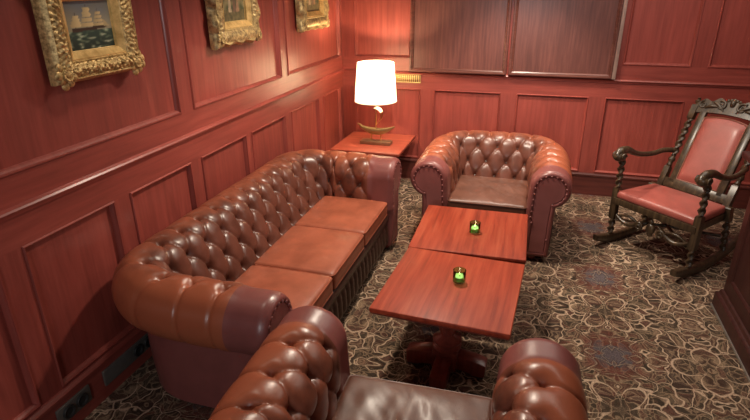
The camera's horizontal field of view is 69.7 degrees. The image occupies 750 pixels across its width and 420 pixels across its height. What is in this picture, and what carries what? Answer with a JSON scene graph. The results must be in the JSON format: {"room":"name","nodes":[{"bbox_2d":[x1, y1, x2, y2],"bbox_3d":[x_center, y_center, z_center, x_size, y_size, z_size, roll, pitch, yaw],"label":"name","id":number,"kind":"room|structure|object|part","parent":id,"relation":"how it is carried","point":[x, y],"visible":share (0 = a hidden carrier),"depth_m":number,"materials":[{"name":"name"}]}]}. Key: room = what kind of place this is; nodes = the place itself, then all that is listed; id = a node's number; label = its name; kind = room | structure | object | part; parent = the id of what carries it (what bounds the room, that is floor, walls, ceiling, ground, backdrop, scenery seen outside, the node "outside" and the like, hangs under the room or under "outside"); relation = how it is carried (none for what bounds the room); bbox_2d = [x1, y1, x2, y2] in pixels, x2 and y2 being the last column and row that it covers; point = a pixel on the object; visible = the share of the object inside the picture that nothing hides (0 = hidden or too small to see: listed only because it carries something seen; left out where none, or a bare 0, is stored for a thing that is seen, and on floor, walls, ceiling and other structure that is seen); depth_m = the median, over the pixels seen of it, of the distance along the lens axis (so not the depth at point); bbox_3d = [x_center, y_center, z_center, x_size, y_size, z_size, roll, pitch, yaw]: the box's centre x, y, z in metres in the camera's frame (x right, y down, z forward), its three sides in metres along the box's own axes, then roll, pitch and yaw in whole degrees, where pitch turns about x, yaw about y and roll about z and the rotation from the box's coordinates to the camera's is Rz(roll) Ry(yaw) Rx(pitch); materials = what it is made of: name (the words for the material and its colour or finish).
{"room":"lounge","nodes":[
{"label":"lounge","id":0,"kind":"room"},
{"bbox_2d":[0,0,344,419],"bbox_3d":[-1.535,-0.389,2.884,0.130,2.900,7.905,6,24,15],"label":"wall","id":1,"kind":"structure","parent":0,"point":[60,257],"depth_m":3.07,"materials":[{"name":"brown wood"}]},
{"bbox_3d":[-1.808,0.712,2.280,0.038,0.820,0.620,6,24,15],"label":"panel","id":2,"kind":"part","parent":1,"relation":"part of","materials":[{"name":"brown wood"}]},
{"bbox_3d":[-1.775,0.715,2.270,0.032,0.820,0.620,6,24,15],"label":"panel molding","id":3,"kind":"part","parent":1,"relation":"part of","materials":[{"name":"brown wood"}]},
{"bbox_2d":[55,384,91,419],"bbox_3d":[-1.600,1.043,2.873,0.028,0.100,0.220,6,24,15],"label":"socket plate","id":4,"kind":"object","parent":1,"relation":"attached to","point":[81,398],"visible":1,"depth_m":2.86,"materials":[{"name":"grey metal"}]},
{"bbox_2d":[63,404,75,418],"bbox_3d":[-1.606,1.061,2.832,0.014,0.076,0.076,6,24,15],"label":"socket","id":5,"kind":"object","parent":4,"relation":"attached to","point":[69,410],"depth_m":2.83,"materials":[{"name":"black plastic"}]},
{"bbox_2d":[76,392,88,406],"bbox_3d":[-1.580,1.027,2.911,0.014,0.076,0.076,6,24,15],"label":"socket","id":6,"kind":"object","parent":4,"relation":"attached to","point":[82,398],"depth_m":2.90,"materials":[{"name":"black plastic"}]},
{"bbox_3d":[-1.596,0.434,2.937,0.038,0.820,0.600,6,24,15],"label":"panel","id":7,"kind":"part","parent":1,"relation":"part of","materials":[{"name":"brown wood"}]},
{"bbox_3d":[-1.562,0.437,2.928,0.032,0.820,0.600,6,24,15],"label":"panel molding","id":8,"kind":"part","parent":1,"relation":"part of","materials":[{"name":"brown wood"}]},
{"bbox_3d":[-1.507,-0.992,2.694,0.038,1.320,1.345,6,24,15],"label":"panel","id":9,"kind":"part","parent":1,"relation":"part of","materials":[{"name":"brown wood"}]},
{"bbox_2d":[31,0,145,90],"bbox_3d":[-1.420,-0.928,2.713,0.088,0.562,0.634,6,24,15],"label":"framed painting","id":10,"kind":"object","parent":1,"relation":"attached to","point":[81,40],"visible":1,"depth_m":2.69,"materials":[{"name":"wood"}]},
{"bbox_2d":[26,327,151,419],"bbox_3d":[-1.459,0.839,3.379,0.030,0.252,7.705,6,24,15],"label":"baseboard","id":11,"kind":"structure","parent":1,"relation":"attached to","point":[92,376],"depth_m":3.03,"materials":[{"name":"brown wood"}]},
{"bbox_3d":[-1.473,-0.988,2.684,0.032,1.320,1.345,6,24,15],"label":"panel molding","id":12,"kind":"part","parent":1,"relation":"part of","materials":[{"name":"brown wood"}]},
{"bbox_2d":[102,332,149,385],"bbox_3d":[-1.465,0.870,3.292,0.028,0.100,0.515,6,24,15],"label":"socket plate","id":13,"kind":"object","parent":1,"relation":"attached to","point":[130,355],"visible":0.79,"depth_m":3.21,"materials":[{"name":"grey metal"}]},
{"bbox_2d":[134,344,142,356],"bbox_3d":[-1.452,0.863,3.307,0.014,0.076,0.076,6,24,15],"label":"socket","id":14,"kind":"object","parent":13,"relation":"attached to","point":[138,348],"depth_m":3.30,"materials":[{"name":"black plastic"}]},
{"bbox_2d":[144,336,149,346],"bbox_3d":[-1.425,0.827,3.391,0.014,0.076,0.076,6,24,15],"label":"socket","id":15,"kind":"object","parent":13,"relation":"attached to","point":[146,340],"depth_m":3.37,"materials":[{"name":"black plastic"}]},
{"bbox_3d":[-1.386,0.160,3.584,0.038,0.820,0.605,6,24,15],"label":"panel","id":16,"kind":"part","parent":1,"relation":"part of","materials":[{"name":"brown wood"}]},
{"bbox_3d":[-1.353,0.164,3.575,0.032,0.820,0.605,6,24,15],"label":"panel molding","id":17,"kind":"part","parent":1,"relation":"part of","materials":[{"name":"brown wood"}]},
{"bbox_2d":[0,69,344,222],"bbox_3d":[-1.467,-0.204,2.941,0.028,0.045,7.705,6,24,15],"label":"trim","id":18,"kind":"structure","parent":1,"relation":"attached to","point":[6,214],"depth_m":3.13,"materials":[{"name":"brown wood"}]},
{"bbox_3d":[-1.173,-0.118,4.241,0.038,0.820,0.635,6,24,15],"label":"panel","id":19,"kind":"part","parent":1,"relation":"part of","materials":[{"name":"brown wood"}]},
{"bbox_3d":[-1.140,-0.114,4.232,0.032,0.820,0.635,6,24,15],"label":"panel molding","id":20,"kind":"part","parent":1,"relation":"part of","materials":[{"name":"brown wood"}]},
{"bbox_3d":[-1.079,-1.551,4.016,0.038,1.320,1.370,6,24,15],"label":"panel","id":21,"kind":"part","parent":1,"relation":"part of","materials":[{"name":"brown wood"}]},
{"bbox_3d":[-1.045,-1.547,4.006,0.032,1.320,1.370,6,24,15],"label":"panel molding","id":22,"kind":"part","parent":1,"relation":"part of","materials":[{"name":"brown wood"}]},
{"bbox_2d":[205,0,261,49],"bbox_3d":[-1.021,-1.527,3.926,0.081,0.632,0.666,6,24,15],"label":"framed painting","id":23,"kind":"object","parent":1,"relation":"attached to","point":[230,22],"visible":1,"depth_m":3.92,"materials":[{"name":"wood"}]},
{"bbox_3d":[-0.965,-0.390,4.886,0.038,0.820,0.645,6,24,15],"label":"panel","id":24,"kind":"part","parent":1,"relation":"part of","materials":[{"name":"brown wood"}]},
{"bbox_3d":[-0.931,-0.386,4.876,0.032,0.820,0.645,6,24,15],"label":"panel molding","id":25,"kind":"part","parent":1,"relation":"part of","materials":[{"name":"brown wood"}]},
{"bbox_3d":[-0.738,-0.687,5.588,0.038,0.820,0.685,6,24,15],"label":"panel","id":26,"kind":"part","parent":1,"relation":"part of","materials":[{"name":"brown wood"}]},
{"bbox_3d":[-0.704,-0.683,5.578,0.032,0.820,0.685,6,24,15],"label":"panel molding","id":27,"kind":"part","parent":1,"relation":"part of","materials":[{"name":"brown wood"}]},
{"bbox_3d":[-0.648,-2.114,5.348,0.038,1.320,1.400,6,24,15],"label":"panel","id":28,"kind":"part","parent":1,"relation":"part of","materials":[{"name":"brown wood"}]},
{"bbox_3d":[-0.614,-2.111,5.339,0.032,1.320,1.400,6,24,15],"label":"panel molding","id":29,"kind":"part","parent":1,"relation":"part of","materials":[{"name":"brown wood"}]},
{"bbox_2d":[295,0,329,32],"bbox_3d":[-0.598,-2.080,5.234,0.081,0.632,0.705,6,24,15],"label":"framed painting","id":30,"kind":"object","parent":1,"relation":"attached to","point":[310,14],"visible":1,"depth_m":5.23,"materials":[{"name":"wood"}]},
{"bbox_3d":[-0.524,-0.966,6.247,0.038,0.820,0.550,6,24,15],"label":"panel","id":31,"kind":"part","parent":1,"relation":"part of","materials":[{"name":"brown wood"}]},
{"bbox_3d":[-0.491,-0.962,6.238,0.032,0.820,0.550,6,24,15],"label":"panel molding","id":32,"kind":"part","parent":1,"relation":"part of","materials":[{"name":"brown wood"}]},
{"bbox_2d":[84,178,749,419],"bbox_3d":[1.174,1.290,2.717,5.923,0.100,8.105,6,24,15],"label":"floor","id":33,"kind":"structure","parent":0,"point":[646,342],"depth_m":3.69,"materials":[{"name":"carpet"}]},
{"bbox_2d":[111,149,401,407],"bbox_3d":[-0.658,0.289,3.896,1.106,0.856,2.655,6,24,15],"label":"sofa","id":34,"kind":"object","parent":33,"relation":"on","point":[308,227],"visible":0.94,"depth_m":3.43,"materials":[{"name":"brown leather"}]},
{"bbox_3d":[-0.608,0.408,3.932,0.958,0.507,2.412,6,24,15],"label":"panel","id":35,"kind":"part","parent":34,"relation":"part of","materials":[{"name":"leather"}]},
{"bbox_3d":[-0.566,0.752,2.762,0.225,0.770,0.346,6,24,15],"label":"arm","id":36,"kind":"part","parent":34,"relation":"part of","materials":[{"name":"leather"}]},
{"bbox_3d":[-0.470,0.771,2.737,0.012,0.669,0.234,6,24,15],"label":"scroll panel","id":37,"kind":"part","parent":34,"relation":"part of","materials":[{"name":"leather"}]},
{"bbox_2d":[234,265,332,333],"bbox_3d":[-0.641,0.560,3.256,0.588,0.152,0.657,6,24,15],"label":"seat cushion","id":38,"kind":"object","parent":34,"relation":"on","point":[303,287],"depth_m":3.37,"materials":[{"name":"brown leather"}]},
{"bbox_2d":[253,226,363,288],"bbox_3d":[-0.453,0.313,3.840,0.588,0.152,0.657,6,24,15],"label":"seat cushion","id":39,"kind":"object","parent":34,"relation":"on","point":[333,252],"depth_m":3.75,"materials":[{"name":"brown leather"}]},
{"bbox_2d":[294,196,386,244],"bbox_3d":[-0.264,0.067,4.424,0.588,0.150,0.657,6,24,15],"label":"seat cushion","id":40,"kind":"object","parent":34,"relation":"on","point":[366,216],"depth_m":4.35,"materials":[{"name":"brown leather"}]},
{"bbox_3d":[-0.453,0.515,3.927,0.604,0.303,1.990,6,24,15],"label":"seat","id":41,"kind":"part","parent":34,"relation":"part of","materials":[{"name":"brown leather"}]},
{"bbox_3d":[0.091,-0.106,4.791,0.225,0.770,0.346,6,24,15],"label":"arm","id":42,"kind":"part","parent":34,"relation":"part of","materials":[{"name":"leather"}]},
{"bbox_3d":[0.187,-0.088,4.769,0.012,0.669,0.234,6,24,15],"label":"scroll panel","id":43,"kind":"part","parent":34,"relation":"part of","materials":[{"name":"leather"}]},
{"bbox_2d":[330,131,414,157],"bbox_3d":[-0.003,-0.518,6.200,0.770,0.550,0.800,6,24,15],"label":"pedestal table","id":44,"kind":"object","parent":33,"relation":"on","point":[351,143],"visible":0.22,"depth_m":5.96,"materials":[{"name":"brown wood"}]},
{"bbox_2d":[355,60,396,145],"bbox_3d":[0.009,-1.151,5.855,0.463,0.883,0.463,6,24,15],"label":"table lamp","id":45,"kind":"object","parent":44,"relation":"on","point":[375,79],"visible":1,"depth_m":5.63,"materials":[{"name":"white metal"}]},
{"bbox_3d":[0.008,-1.370,5.763,0.456,0.408,0.456,6,24,15],"label":"lamp shade","id":46,"kind":"part","parent":45,"relation":"part of","materials":[{"name":"white fabric"}]},
{"bbox_2d":[208,306,587,419],"bbox_3d":[0.064,1.074,2.018,1.385,0.854,1.240,5,23,14],"label":"armchair","id":47,"kind":"object","parent":33,"relation":"on","point":[301,369],"visible":1,"depth_m":2.19,"materials":[{"name":"leather"}]},
{"bbox_3d":[-0.295,0.818,2.605,0.356,0.767,0.175,5,24,14],"label":"arm","id":48,"kind":"part","parent":47,"relation":"part of","materials":[{"name":"leather"}]},
{"bbox_2d":[332,375,491,419],"bbox_3d":[0.120,0.991,2.208,0.690,0.160,0.719,5,24,14],"label":"seat cushion","id":49,"kind":"object","parent":47,"relation":"on","point":[358,397],"depth_m":2.38,"materials":[{"name":"leather"}]},
{"bbox_3d":[0.690,0.911,2.366,0.356,0.768,0.175,5,24,14],"label":"arm","id":50,"kind":"part","parent":47,"relation":"part of","materials":[{"name":"leather"}]},
{"bbox_2d":[369,247,524,389],"bbox_3d":[0.462,0.696,3.303,0.768,0.550,0.792,8,24,18],"label":"pedestal table","id":51,"kind":"object","parent":33,"relation":"on","point":[421,288],"visible":0.99,"depth_m":3.17,"materials":[{"name":"brown wood"}]},
{"bbox_3d":[0.460,0.478,3.212,0.756,0.016,0.780,8,24,18],"label":"edge molding","id":52,"kind":"part","parent":51,"relation":"part of","materials":[{"name":"brown wood"}]},
{"bbox_2d":[453,267,465,283],"bbox_3d":[0.504,0.392,3.214,0.078,0.080,0.078,6,24,15],"label":"candle holder","id":53,"kind":"object","parent":51,"relation":"on","point":[459,273],"visible":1,"depth_m":3.19,"materials":[{"name":"green glass"}]},
{"bbox_2d":[408,205,527,264],"bbox_3d":[0.706,0.394,4.019,0.780,0.550,0.780,6,24,14],"label":"pedestal table","id":54,"kind":"object","parent":33,"relation":"on","point":[502,236],"visible":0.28,"depth_m":3.84,"materials":[{"name":"brown wood"}]},
{"bbox_2d":[469,220,480,233],"bbox_3d":[0.714,0.123,3.848,0.078,0.080,0.078,6,24,15],"label":"candle holder","id":55,"kind":"object","parent":54,"relation":"on","point":[474,228],"visible":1,"depth_m":3.82,"materials":[{"name":"green glass"}]},
{"bbox_2d":[410,130,571,258],"bbox_3d":[1.103,-0.215,5.068,1.345,0.854,1.204,6,24,15],"label":"armchair","id":56,"kind":"object","parent":33,"relation":"on","point":[520,173],"visible":0.88,"depth_m":4.70,"materials":[{"name":"brown leather"}]},
{"bbox_3d":[0.461,-0.052,4.680,0.234,0.669,0.012,6,24,15],"label":"scroll panel","id":57,"kind":"part","parent":56,"relation":"part of","materials":[{"name":"leather"}]},
{"bbox_3d":[0.483,-0.086,4.741,0.346,0.768,0.170,6,24,15],"label":"arm","id":58,"kind":"part","parent":56,"relation":"part of","materials":[{"name":"leather"}]},
{"bbox_2d":[448,175,527,213],"bbox_3d":[1.042,-0.141,4.884,0.670,0.160,0.698,6,24,15],"label":"seat cushion","id":59,"kind":"object","parent":56,"relation":"on","point":[502,193],"depth_m":4.73,"materials":[{"name":"leather"}]},
{"bbox_3d":[1.411,0.052,4.416,0.234,0.669,0.012,6,24,15],"label":"scroll panel","id":60,"kind":"part","parent":56,"relation":"part of","materials":[{"name":"leather"}]},
{"bbox_3d":[1.429,0.018,4.479,0.346,0.767,0.170,6,24,15],"label":"arm","id":61,"kind":"part","parent":56,"relation":"part of","materials":[{"name":"leather"}]},
{"bbox_2d":[593,97,749,277],"bbox_3d":[2.612,-0.245,4.554,1.046,1.288,0.838,-13,26,-27],"label":"rocking chair","id":62,"kind":"object","parent":33,"relation":"on","point":[710,157],"visible":0.99,"depth_m":4.54,"materials":[{"name":"brown wood"}]},
{"bbox_3d":[2.142,-0.116,4.781,0.066,0.780,0.060,-13,26,-27],"label":"leg","id":63,"kind":"part","parent":62,"relation":"part of","materials":[{"name":"brown wood"}]},
{"bbox_3d":[2.380,-0.525,4.729,0.757,0.148,0.087,-11,25,-24],"label":"armrest","id":64,"kind":"part","parent":62,"relation":"part of","materials":[{"name":"brown wood"}]},
{"bbox_3d":[2.556,-0.068,5.038,0.072,0.414,0.083,-13,26,-27],"label":"leg","id":65,"kind":"part","parent":62,"relation":"part of","materials":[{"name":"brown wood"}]},
{"bbox_3d":[2.519,-0.012,4.593,0.510,0.060,0.750,-13,26,-27],"label":"seat frame","id":66,"kind":"part","parent":62,"relation":"part of","materials":[{"name":"brown wood"}]},
{"bbox_2d":[617,183,724,224],"bbox_3d":[2.512,-0.074,4.563,0.485,0.087,0.726,-13,26,-27],"label":"seat cushion","id":67,"kind":"object","parent":62,"relation":"on","point":[675,206],"depth_m":4.46,"materials":[{"name":"red leather"}]},
{"bbox_3d":[2.737,-0.581,4.865,0.381,0.837,0.060,-13,26,-27],"label":"post","id":68,"kind":"part","parent":62,"relation":"part of","materials":[{"name":"brown wood"}]},
{"bbox_3d":[2.777,-0.174,4.684,0.060,0.083,0.600,-13,26,-27],"label":"rail","id":69,"kind":"part","parent":62,"relation":"part of","materials":[{"name":"brown wood"}]},
{"bbox_3d":[2.509,0.132,4.184,0.066,0.780,0.060,-13,26,-27],"label":"leg","id":70,"kind":"part","parent":62,"relation":"part of","materials":[{"name":"brown wood"}]},
{"bbox_2d":[676,118,747,191],"bbox_3d":[2.892,-0.494,4.622,0.257,0.566,0.370,-13,26,-27],"label":"cushion","id":71,"kind":"object","parent":62,"relation":"on","point":[714,143],"depth_m":4.60,"materials":[{"name":"red leather"}]},
{"bbox_3d":[3.020,-0.851,4.553,0.098,0.171,0.580,-13,26,-27],"label":"crest rail","id":72,"kind":"part","parent":62,"relation":"part of","materials":[{"name":"brown wood"}]},
{"bbox_3d":[2.725,-0.292,4.169,0.757,0.148,0.087,-15,27,-30],"label":"armrest","id":73,"kind":"part","parent":62,"relation":"part of","materials":[{"name":"brown wood"}]},
{"bbox_3d":[2.909,0.170,4.464,0.072,0.414,0.083,-13,26,-27],"label":"leg","id":74,"kind":"part","parent":62,"relation":"part of","materials":[{"name":"brown wood"}]},
{"bbox_3d":[3.034,-0.380,4.383,0.381,0.837,0.060,-13,26,-27],"label":"post","id":75,"kind":"part","parent":62,"relation":"part of","materials":[{"name":"brown wood"}]},
{"bbox_2d":[710,151,749,382],"bbox_3d":[2.447,0.676,2.525,0.800,1.165,2.650,6,24,15],"label":"bar counter","id":76,"kind":"object","parent":33,"relation":"on","point":[730,305],"depth_m":3.57,"materials":[{"name":"brown wood"}]},
{"bbox_3d":[2.363,0.301,3.283,0.015,0.730,0.700,6,24,15],"label":"panel molding","id":77,"kind":"part","parent":76,"relation":"part of","materials":[{"name":"brown wood"}]},
{"bbox_2d":[741,151,749,163],"bbox_3d":[2.443,0.160,2.307,0.800,0.045,2.650,6,24,15],"label":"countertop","id":78,"kind":"structure","parent":76,"relation":"on","point":[745,154],"depth_m":3.51,"materials":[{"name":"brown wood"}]},
{"bbox_2d":[341,0,749,185],"bbox_3d":[2.281,-1.551,5.585,5.723,2.900,0.130,6,24,15],"label":"wall","id":79,"kind":"structure","parent":0,"point":[663,40],"depth_m":5.77,"materials":[{"name":"brown wood"}]},
{"bbox_3d":[0.084,-2.352,5.902,0.670,1.320,0.032,6,24,15],"label":"panel molding","id":80,"kind":"part","parent":79,"relation":"part of","materials":[{"name":"brown wood"}]},
{"bbox_3d":[0.094,-2.365,5.933,0.670,1.320,0.038,6,24,15],"label":"panel","id":81,"kind":"part","parent":79,"relation":"part of","materials":[{"name":"brown wood"}]},
{"bbox_3d":[0.150,-1.049,6.431,0.790,0.823,0.032,6,24,15],"label":"panel molding","id":82,"kind":"part","parent":79,"relation":"part of","materials":[{"name":"brown wood"}]},
{"bbox_3d":[0.160,-1.062,6.462,0.790,0.823,0.038,6,24,15],"label":"panel","id":83,"kind":"part","parent":79,"relation":"part of","materials":[{"name":"brown wood"}]},
{"bbox_2d":[395,74,420,82],"bbox_3d":[0.368,-1.506,6.152,0.316,0.100,0.015,6,24,15],"label":"air vent","id":84,"kind":"object","parent":79,"relation":"in","point":[403,78],"visible":0.99,"depth_m":6.15,"materials":[{"name":"gold metal"}]},
{"bbox_2d":[409,0,512,74],"bbox_3d":[0.899,-2.147,5.680,1.063,1.377,0.063,6,24,15],"label":"shutter","id":85,"kind":"object","parent":79,"relation":"attached to","point":[447,36],"visible":1,"depth_m":5.78,"materials":[{"name":"brown wood"}]},
{"bbox_3d":[1.032,-0.952,6.186,0.750,0.823,0.032,6,24,15],"label":"panel molding","id":86,"kind":"part","parent":79,"relation":"part of","materials":[{"name":"brown wood"}]},
{"bbox_3d":[1.042,-0.966,6.217,0.750,0.823,0.038,6,24,15],"label":"panel","id":87,"kind":"part","parent":79,"relation":"part of","materials":[{"name":"brown wood"}]},
{"bbox_2d":[344,69,749,88],"bbox_3d":[2.276,-1.346,5.595,5.493,0.045,0.028,6,24,15],"label":"trim","id":88,"kind":"structure","parent":79,"relation":"attached to","point":[620,81],"depth_m":5.61,"materials":[{"name":"brown wood"}]},
{"bbox_3d":[1.919,-0.869,5.974,0.740,0.823,0.038,6,24,15],"label":"panel","id":89,"kind":"part","parent":79,"relation":"part of","materials":[{"name":"brown wood"}]},
{"bbox_3d":[1.909,-0.856,5.943,0.740,0.823,0.032,6,24,15],"label":"panel molding","id":90,"kind":"part","parent":79,"relation":"part of","materials":[{"name":"brown wood"}]},
{"bbox_2d":[508,0,627,79],"bbox_3d":[1.941,-2.031,5.387,1.067,1.377,0.071,6,24,15],"label":"shutter","id":91,"kind":"object","parent":79,"relation":"attached to","point":[550,38],"visible":1,"depth_m":5.49,"materials":[{"name":"brown wood"}]},
{"bbox_2d":[398,157,749,208],"bbox_3d":[2.284,-0.302,6.032,5.492,0.252,0.030,6,24,15],"label":"baseboard","id":92,"kind":"structure","parent":79,"relation":"attached to","point":[597,184],"depth_m":5.96,"materials":[{"name":"red wood"}]},
{"bbox_3d":[2.786,-0.774,5.734,0.750,0.823,0.038,6,24,15],"label":"panel","id":93,"kind":"part","parent":79,"relation":"part of","materials":[{"name":"brown wood"}]},
{"bbox_3d":[2.776,-0.761,5.703,0.750,0.823,0.032,6,24,15],"label":"panel molding","id":94,"kind":"part","parent":79,"relation":"part of","materials":[{"name":"brown wood"}]},
{"bbox_3d":[2.825,-2.066,5.175,0.630,1.320,0.038,6,24,15],"label":"panel","id":95,"kind":"part","parent":79,"relation":"part of","materials":[{"name":"brown wood"}]},
{"bbox_3d":[2.815,-2.052,5.144,0.630,1.320,0.032,6,24,15],"label":"panel molding","id":96,"kind":"part","parent":79,"relation":"part of","materials":[{"name":"brown wood"}]},
{"bbox_3d":[3.658,-0.679,5.492,0.750,0.823,0.038,6,24,15],"label":"panel","id":97,"kind":"part","parent":79,"relation":"part of","materials":[{"name":"brown wood"}]},
{"bbox_3d":[3.627,-1.963,4.919,0.775,1.320,0.032,6,24,15],"label":"panel molding","id":98,"kind":"part","parent":79,"relation":"part of","materials":[{"name":"brown wood"}]},
{"bbox_3d":[3.637,-1.976,4.950,0.775,1.320,0.038,6,24,15],"label":"panel","id":99,"kind":"part","parent":79,"relation":"part of","materials":[{"name":"brown wood"}]},
{"bbox_3d":[3.648,-0.665,5.461,0.750,0.823,0.032,6,24,15],"label":"panel molding","id":100,"kind":"part","parent":79,"relation":"part of","materials":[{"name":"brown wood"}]}
]}

